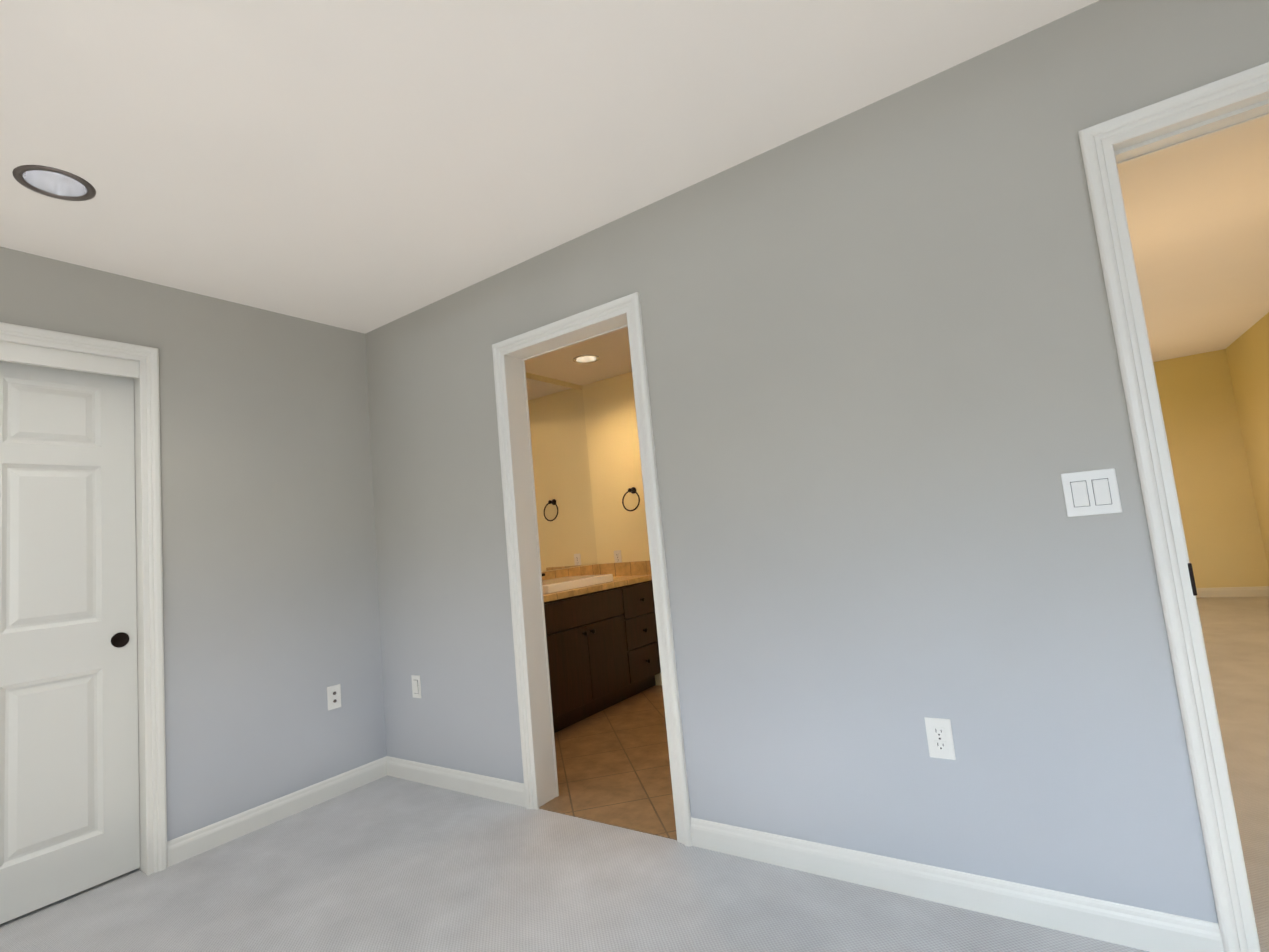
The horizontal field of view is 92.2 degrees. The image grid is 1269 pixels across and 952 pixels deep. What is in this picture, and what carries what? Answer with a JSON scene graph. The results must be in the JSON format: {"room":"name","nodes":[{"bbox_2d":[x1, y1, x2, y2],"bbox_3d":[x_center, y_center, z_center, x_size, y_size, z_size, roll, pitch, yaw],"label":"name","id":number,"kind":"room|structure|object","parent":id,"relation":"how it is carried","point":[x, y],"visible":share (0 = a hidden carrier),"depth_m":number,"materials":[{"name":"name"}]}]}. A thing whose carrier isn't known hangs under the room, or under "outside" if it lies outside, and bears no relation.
{"room":"empty bedroom","nodes":[
{"label":"empty bedroom","id":0,"kind":"room"},
{"bbox_2d":[0,247,593,840],"bbox_3d":[-1.703,0.386,3.112,0.120,2.440,4.952,-9,-7,34],"label":"wall","id":1,"kind":"structure","parent":0,"point":[271,623],"depth_m":2.87,"materials":[{"name":"grey paint"}]},
{"bbox_2d":[0,361,139,923],"bbox_3d":[-2.339,0.548,2.177,0.039,2.030,0.907,-9,-7,34],"label":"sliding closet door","id":2,"kind":"structure","parent":1,"relation":"in","point":[69,788],"depth_m":2.36,"materials":[{"name":"paint"}]},
{"bbox_2d":[0,340,145,872],"bbox_3d":[-2.566,0.510,1.802,0.122,2.098,1.824,-9,-7,34],"label":"door frame","id":3,"kind":"structure","parent":1,"relation":"attached to","point":[13,352],"depth_m":2.49,"materials":[{"name":"paint"}]},
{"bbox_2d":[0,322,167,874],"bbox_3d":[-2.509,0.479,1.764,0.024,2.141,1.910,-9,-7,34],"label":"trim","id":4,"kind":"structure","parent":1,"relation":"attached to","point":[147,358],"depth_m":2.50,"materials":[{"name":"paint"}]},
{"bbox_2d":[167,756,386,866],"bbox_3d":[-1.601,1.536,2.866,0.014,0.094,0.995,-9,-7,34],"label":"baseboard","id":5,"kind":"structure","parent":1,"relation":"attached to","point":[198,841],"depth_m":2.77,"materials":[{"name":"paint"}]},
{"bbox_2d":[327,684,340,710],"bbox_3d":[-1.517,1.119,3.092,0.012,0.115,0.070,-9,-7,34],"label":"outlet","id":6,"kind":"object","parent":1,"relation":"attached to","point":[334,696],"visible":1,"depth_m":3.09,"materials":[{"name":"white plastic"}]},
{"bbox_2d":[526,378,597,571],"bbox_3d":[-0.834,-0.025,4.385,0.005,1.445,1.647,-9,-7,34],"label":"bathroom mirror","id":7,"kind":"object","parent":1,"relation":"attached to","point":[564,509],"visible":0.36,"depth_m":4.76,"materials":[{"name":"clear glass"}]},
{"bbox_2d":[541,565,596,584],"bbox_3d":[-0.762,0.747,4.292,0.018,0.107,1.678,-9,-7,34],"label":"backsplash","id":8,"kind":"structure","parent":1,"relation":"attached to","point":[555,577],"depth_m":4.52,"materials":[{"name":"beige tile"}]},
{"bbox_2d":[539,685,676,839],"bbox_3d":[0.258,1.459,3.399,2.500,0.005,1.970,-9,-7,34],"label":"floor","id":9,"kind":"structure","parent":0,"point":[613,764],"depth_m":3.04,"materials":[{"name":"brown tile"}]},
{"bbox_2d":[544,577,660,732],"bbox_3d":[-0.484,1.194,4.093,0.576,0.795,1.668,-9,-7,34],"label":"bathroom vanity","id":10,"kind":"object","parent":9,"relation":"on","point":[602,638],"depth_m":4.03,"materials":[{"name":"wood"}]},
{"bbox_2d":[542,573,651,600],"bbox_3d":[-0.533,0.783,4.135,0.558,0.038,1.678,-9,-7,34],"label":"countertop","id":11,"kind":"structure","parent":10,"relation":"on","point":[594,582],"depth_m":4.04,"materials":[{"name":"beige stone"}]},
{"bbox_2d":[582,372,661,684],"bbox_3d":[0.772,0.276,4.356,2.600,2.440,0.120,-9,-7,34],"label":"wall","id":12,"kind":"structure","parent":0,"point":[612,441],"depth_m":4.92,"materials":[{"name":"beige paint"}]},
{"bbox_2d":[614,550,621,562],"bbox_3d":[-0.134,0.651,4.880,0.070,0.115,0.008,-9,-7,34],"label":"outlet","id":13,"kind":"object","parent":12,"relation":"attached to","point":[617,557],"visible":0.88,"depth_m":4.88,"materials":[{"name":"white plastic"}]},
{"bbox_2d":[597,561,650,576],"bbox_3d":[-0.066,0.734,4.823,0.540,0.107,0.018,-9,-7,34],"label":"backsplash","id":14,"kind":"structure","parent":12,"relation":"attached to","point":[622,569],"depth_m":4.80,"materials":[{"name":"beige tile"}]},
{"bbox_2d":[622,487,639,510],"bbox_3d":[-0.018,0.181,4.785,0.167,0.191,0.064,-9,-7,34],"label":"towel ring","id":15,"kind":"object","parent":12,"relation":"attached to","point":[632,490],"visible":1,"depth_m":4.77,"materials":[{"name":"black metal"}]},
{"bbox_2d":[0,0,1268,385],"bbox_3d":[0.468,-1.123,3.094,5.870,0.140,11.290,-9,-7,34],"label":"ceiling","id":16,"kind":"structure","parent":0,"point":[362,166],"depth_m":1.91,"materials":[{"name":"paint"}]},
{"bbox_2d":[12,165,95,200],"bbox_3d":[-1.870,-0.979,1.974,0.196,0.082,0.196,-9,-7,34],"label":"recessed light","id":17,"kind":"object","parent":16,"relation":"in","point":[52,182],"visible":0.67,"depth_m":2.01,"materials":[{"name":"paint"}]},
{"bbox_2d":[573,355,599,362],"bbox_3d":[-0.351,-0.879,4.410,0.196,0.082,0.196,-9,-7,34],"label":"recessed light","id":18,"kind":"object","parent":16,"relation":"in","point":[586,358],"visible":0.6,"depth_m":4.46,"materials":[{"name":"paint"}]},
{"bbox_2d":[0,596,1268,951],"bbox_3d":[0.708,1.413,2.841,5.870,0.100,11.290,-9,-7,34],"label":"floor carpet","id":19,"kind":"object","parent":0,"point":[388,864],"depth_m":2.07,"materials":[{"name":"grey carpet"}]},
{"bbox_2d":[365,0,1268,922],"bbox_3d":[0.322,0.112,2.284,4.198,2.440,0.120,-9,-7,34],"label":"wall","id":20,"kind":"structure","parent":0,"point":[999,609],"depth_m":1.90,"materials":[{"name":"grey paint"}]},
{"bbox_2d":[411,675,421,697],"bbox_3d":[-1.129,1.089,3.157,0.070,0.115,0.011,-9,-7,34],"label":"outlet","id":21,"kind":"object","parent":20,"relation":"attached to","point":[416,686],"visible":1,"depth_m":3.15,"materials":[{"name":"white plastic"}]},
{"bbox_2d":[386,756,525,806],"bbox_3d":[-0.904,1.482,2.988,1.039,0.094,0.014,-9,-7,34],"label":"baseboard","id":22,"kind":"structure","parent":20,"relation":"attached to","point":[500,790],"depth_m":2.94,"materials":[{"name":"paint"}]},
{"bbox_2d":[492,292,691,846],"bbox_3d":[-0.191,0.365,2.624,0.834,2.101,0.168,-9,-7,34],"label":"door frame","id":23,"kind":"structure","parent":20,"relation":"attached to","point":[629,305],"depth_m":2.73,"materials":[{"name":"paint"}]},
{"bbox_2d":[924,717,955,759],"bbox_3d":[0.896,0.770,1.794,0.070,0.115,0.008,-9,-7,34],"label":"electrical outlet","id":24,"kind":"object","parent":20,"relation":"attached to","point":[939,737],"visible":1,"depth_m":1.79,"materials":[{"name":"white plastic"}]},
{"bbox_2d":[690,817,1223,951],"bbox_3d":[0.799,1.206,1.840,1.436,0.094,0.014,-9,-7,34],"label":"baseboard","id":25,"kind":"structure","parent":20,"relation":"attached to","point":[1132,926],"depth_m":1.72,"materials":[{"name":"paint"}]},
{"bbox_2d":[1061,468,1121,516],"bbox_3d":[1.202,0.044,1.610,0.117,0.117,0.011,-9,-7,34],"label":"double light switch","id":26,"kind":"object","parent":20,"relation":"attached to","point":[1091,492],"visible":1,"depth_m":1.61,"materials":[{"name":"white plastic"}]},
{"bbox_2d":[1078,62,1268,951],"bbox_3d":[1.715,0.056,1.339,0.932,2.101,0.168,-9,-7,34],"label":"door frame","id":27,"kind":"structure","parent":20,"relation":"attached to","point":[1224,854],"depth_m":1.51,"materials":[{"name":"paint"}]},
{"bbox_2d":[1153,349,1268,587],"bbox_3d":[5.495,0.032,6.391,1.567,2.440,0.120,-9,-7,34],"label":"wall","id":28,"kind":"structure","parent":0,"point":[1218,512],"depth_m":6.13,"materials":[{"name":"yellow paint"}]},
{"bbox_2d":[1196,586,1268,597],"bbox_3d":[5.536,1.197,6.241,1.404,0.094,0.014,-9,-7,34],"label":"baseboard","id":29,"kind":"structure","parent":28,"relation":"attached to","point":[1259,591],"depth_m":6.00,"materials":[{"name":"paint"}]},
{"bbox_2d":[1225,312,1268,569],"bbox_3d":[4.320,-0.157,3.387,0.120,2.440,6.180,-9,-7,34],"label":"wall","id":30,"kind":"structure","parent":0,"point":[1247,352],"depth_m":5.61,"materials":[{"name":"yellow paint"}]}
]}

